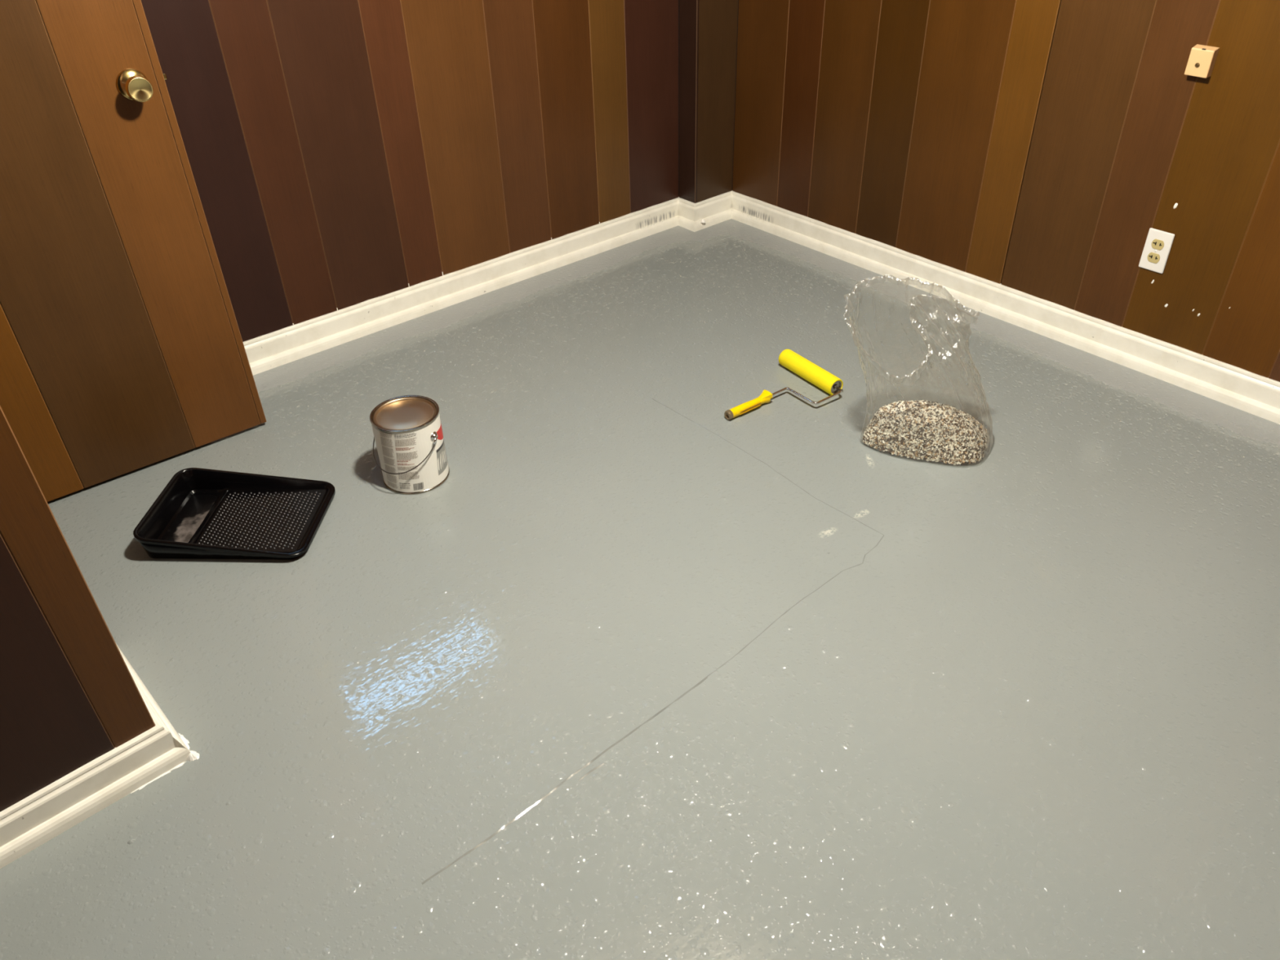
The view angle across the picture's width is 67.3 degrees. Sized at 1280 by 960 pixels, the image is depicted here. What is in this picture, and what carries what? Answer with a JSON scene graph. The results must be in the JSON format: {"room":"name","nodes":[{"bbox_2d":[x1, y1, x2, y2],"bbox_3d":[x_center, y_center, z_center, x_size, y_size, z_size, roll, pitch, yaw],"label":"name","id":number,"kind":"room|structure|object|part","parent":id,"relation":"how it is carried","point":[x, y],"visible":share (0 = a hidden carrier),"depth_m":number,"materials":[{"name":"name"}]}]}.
{"room":"basement room","nodes":[
{"label":"basement room","id":0,"kind":"room"},
{"bbox_2d":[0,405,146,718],"bbox_3d":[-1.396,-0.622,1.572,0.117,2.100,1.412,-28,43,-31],"label":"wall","id":1,"kind":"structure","parent":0,"point":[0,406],"depth_m":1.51,"materials":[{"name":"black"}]},
{"bbox_2d":[0,0,266,502],"bbox_3d":[-1.333,-0.831,1.921,0.720,2.000,0.094,-26,43,-30],"label":"door","id":2,"kind":"structure","parent":1,"relation":"in","point":[122,351],"depth_m":2.24,"materials":[{"name":"brown wood"}]},
{"bbox_3d":[-1.101,-0.859,2.104,0.067,0.067,0.058,-26,43,-30],"label":"knob","id":3,"kind":"part","parent":2,"relation":"part of","materials":[{"name":"gold metal"}]},
{"bbox_3d":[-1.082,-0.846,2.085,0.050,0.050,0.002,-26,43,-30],"label":"knob","id":4,"kind":"part","parent":2,"relation":"part of","materials":[{"name":"gold metal"}]},
{"bbox_2d":[116,644,190,751],"bbox_3d":[-0.972,0.402,1.860,0.034,0.087,0.390,-30,44,-33],"label":"baseboard","id":5,"kind":"structure","parent":1,"relation":"attached to","point":[158,717],"depth_m":1.81,"materials":[{"name":"paint"}]},
{"bbox_2d":[0,406,155,812],"bbox_3d":[-1.551,-0.007,0.734,1.700,2.100,0.108,-30,44,-33],"label":"wall","id":6,"kind":"structure","parent":0,"point":[50,727],"depth_m":1.54,"materials":[{"name":"brown wood"}]},
{"bbox_2d":[0,725,199,868],"bbox_3d":[-1.590,0.749,1.407,1.741,0.088,0.410,-29,44,-32],"label":"baseboard","id":7,"kind":"structure","parent":6,"relation":"attached to","point":[25,825],"depth_m":1.67,"materials":[{"name":"paint"}]},
{"bbox_2d":[141,0,679,342],"bbox_3d":[-0.773,-1.427,2.654,2.800,2.100,0.030,-28,43,-31],"label":"wall","id":8,"kind":"structure","parent":0,"point":[341,154],"depth_m":2.96,"materials":[{"name":"brown wood"}]},
{"bbox_2d":[243,191,732,375],"bbox_3d":[-0.660,-0.607,3.211,2.674,0.113,0.142,-28,43,-31],"label":"baseboard","id":9,"kind":"structure","parent":8,"relation":"attached to","point":[302,340],"depth_m":3.32,"materials":[{"name":"paint"}]},
{"bbox_2d":[0,218,1279,959],"bbox_3d":[0.118,0.760,1.498,4.730,0.123,4.974,-28,43,-31],"label":"floor","id":10,"kind":"structure","parent":0,"point":[650,673],"depth_m":1.95,"materials":[{"name":"paint"}]},
{"bbox_2d":[133,467,335,559],"bbox_3d":[-0.966,0.078,2.318,0.395,0.069,0.290,0,36,3],"label":"paint tray","id":11,"kind":"object","parent":10,"relation":"on","point":[200,513],"visible":1,"depth_m":2.33,"materials":[{"name":"black plastic"}]},
{"bbox_2d":[369,395,449,494],"bbox_3d":[-0.581,-0.086,2.425,0.180,0.191,0.180,-28,43,-31],"label":"paint can","id":12,"kind":"object","parent":10,"relation":"on","point":[407,430],"visible":1,"depth_m":2.38,"materials":[{"name":"silver metal"}]},
{"bbox_2d":[379,431,419,488],"bbox_3d":[-0.590,-0.053,2.375,0.065,0.167,0.076,-28,43,-31],"label":"print","id":13,"kind":"object","parent":12,"relation":"attached to","point":[399,451],"depth_m":2.36,"materials":[{"name":"beige paper"}]},
{"bbox_3d":[-0.581,-0.163,2.377,0.153,0.006,0.153,-28,43,-31],"label":"can lid","id":14,"kind":"part","parent":12,"relation":"part of","materials":[{"name":"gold metal"}]},
{"bbox_2d":[395,447,414,465],"bbox_3d":[-0.573,-0.058,2.352,0.049,0.052,0.004,-4,36,-3],"label":"print","id":15,"kind":"object","parent":12,"relation":"attached to","point":[404,455],"depth_m":2.35,"materials":[{"name":"brown"}]},
{"bbox_2d":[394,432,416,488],"bbox_3d":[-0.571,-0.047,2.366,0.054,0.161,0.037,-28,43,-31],"label":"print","id":16,"kind":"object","parent":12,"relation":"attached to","point":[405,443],"depth_m":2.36,"materials":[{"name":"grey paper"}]},
{"bbox_3d":[-0.517,-0.078,2.467,0.035,0.065,0.135,-13,38,-16],"label":"silver panel","id":17,"kind":"part","parent":12,"relation":"part of","materials":[{"name":"grey"}]},
{"bbox_2d":[724,349,843,420],"bbox_3d":[0.392,-0.254,2.734,0.374,0.052,0.251,-28,43,-31],"label":"paint roller","id":18,"kind":"object","parent":10,"relation":"on","point":[828,382],"visible":1,"depth_m":2.75,"materials":[{"name":"yellow plastic"}]},
{"bbox_3d":[0.245,-0.180,2.659,0.013,0.027,0.027,-25,42,-28],"label":"handle","id":19,"kind":"part","parent":18,"relation":"part of","materials":[{"name":"brown plastic"}]},
{"bbox_3d":[0.305,-0.209,2.693,0.141,0.030,0.030,-25,42,-28],"label":"handle","id":20,"kind":"part","parent":18,"relation":"part of","materials":[{"name":"yellow plastic"}]},
{"bbox_3d":[0.461,-0.241,2.722,0.220,0.017,0.087,2,36,6],"label":"wire frame","id":21,"kind":"part","parent":18,"relation":"part of","materials":[{"name":"silver metal"}]},
{"bbox_2d":[844,275,993,442],"bbox_3d":[0.712,-0.287,2.423,0.428,0.456,0.205,5,37,10],"label":"plastic bag","id":22,"kind":"object","parent":10,"relation":"on","point":[900,380],"visible":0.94,"depth_m":2.35,"materials":[{"name":"clear plastic"}]},
{"bbox_2d":[862,400,990,465],"bbox_3d":[0.756,-0.152,2.510,0.334,0.128,0.198,5,37,9],"label":"flakes","id":23,"kind":"object","parent":22,"relation":"in","point":[918,429],"visible":1,"depth_m":2.46,"materials":[{"name":"beige"}]},
{"bbox_2d":[679,0,738,203],"bbox_3d":[0.243,-1.911,3.277,0.219,2.100,0.099,-28,43,-31],"label":"wall","id":24,"kind":"structure","parent":0,"point":[708,28],"depth_m":3.57,"materials":[{"name":"brown wood"}]},
{"bbox_2d":[732,0,1279,382],"bbox_3d":[1.801,-1.010,1.978,0.130,2.100,4.530,-28,43,-31],"label":"wall","id":25,"kind":"structure","parent":0,"point":[1035,148],"depth_m":2.81,"materials":[{"name":"brown wood"}]},
{"bbox_2d":[731,191,1279,424],"bbox_3d":[1.797,-0.151,2.497,0.034,0.101,4.434,-28,43,-31],"label":"baseboard","id":26,"kind":"structure","parent":25,"relation":"attached to","point":[1255,394],"depth_m":3.03,"materials":[{"name":"paint"}]},
{"bbox_2d":[1138,227,1174,273],"bbox_3d":[1.435,-0.637,2.674,0.009,0.115,0.070,-28,43,-31],"label":"power outlet","id":27,"kind":"object","parent":25,"relation":"attached to","point":[1158,243],"visible":1,"depth_m":2.67,"materials":[{"name":"white plastic"}]},
{"bbox_2d":[1147,252,1159,263],"bbox_3d":[1.433,-0.620,2.684,0.002,0.028,0.034,-28,43,-31],"label":"socket","id":28,"kind":"object","parent":27,"relation":"attached to","point":[1153,257],"depth_m":2.68,"materials":[{"name":"beige plastic"}]},
{"bbox_2d":[1151,239,1164,249],"bbox_3d":[1.433,-0.651,2.661,0.002,0.028,0.034,-28,43,-31],"label":"socket","id":29,"kind":"object","parent":27,"relation":"attached to","point":[1156,244],"depth_m":2.66,"materials":[{"name":"beige plastic"}]},
{"bbox_2d":[1184,44,1219,78],"bbox_3d":[1.399,-1.043,2.396,0.027,0.068,0.055,-28,43,-31],"label":"phone jack","id":30,"kind":"object","parent":25,"relation":"attached to","point":[1202,60],"visible":1,"depth_m":2.39,"materials":[{"name":"beige plastic"}]}
]}

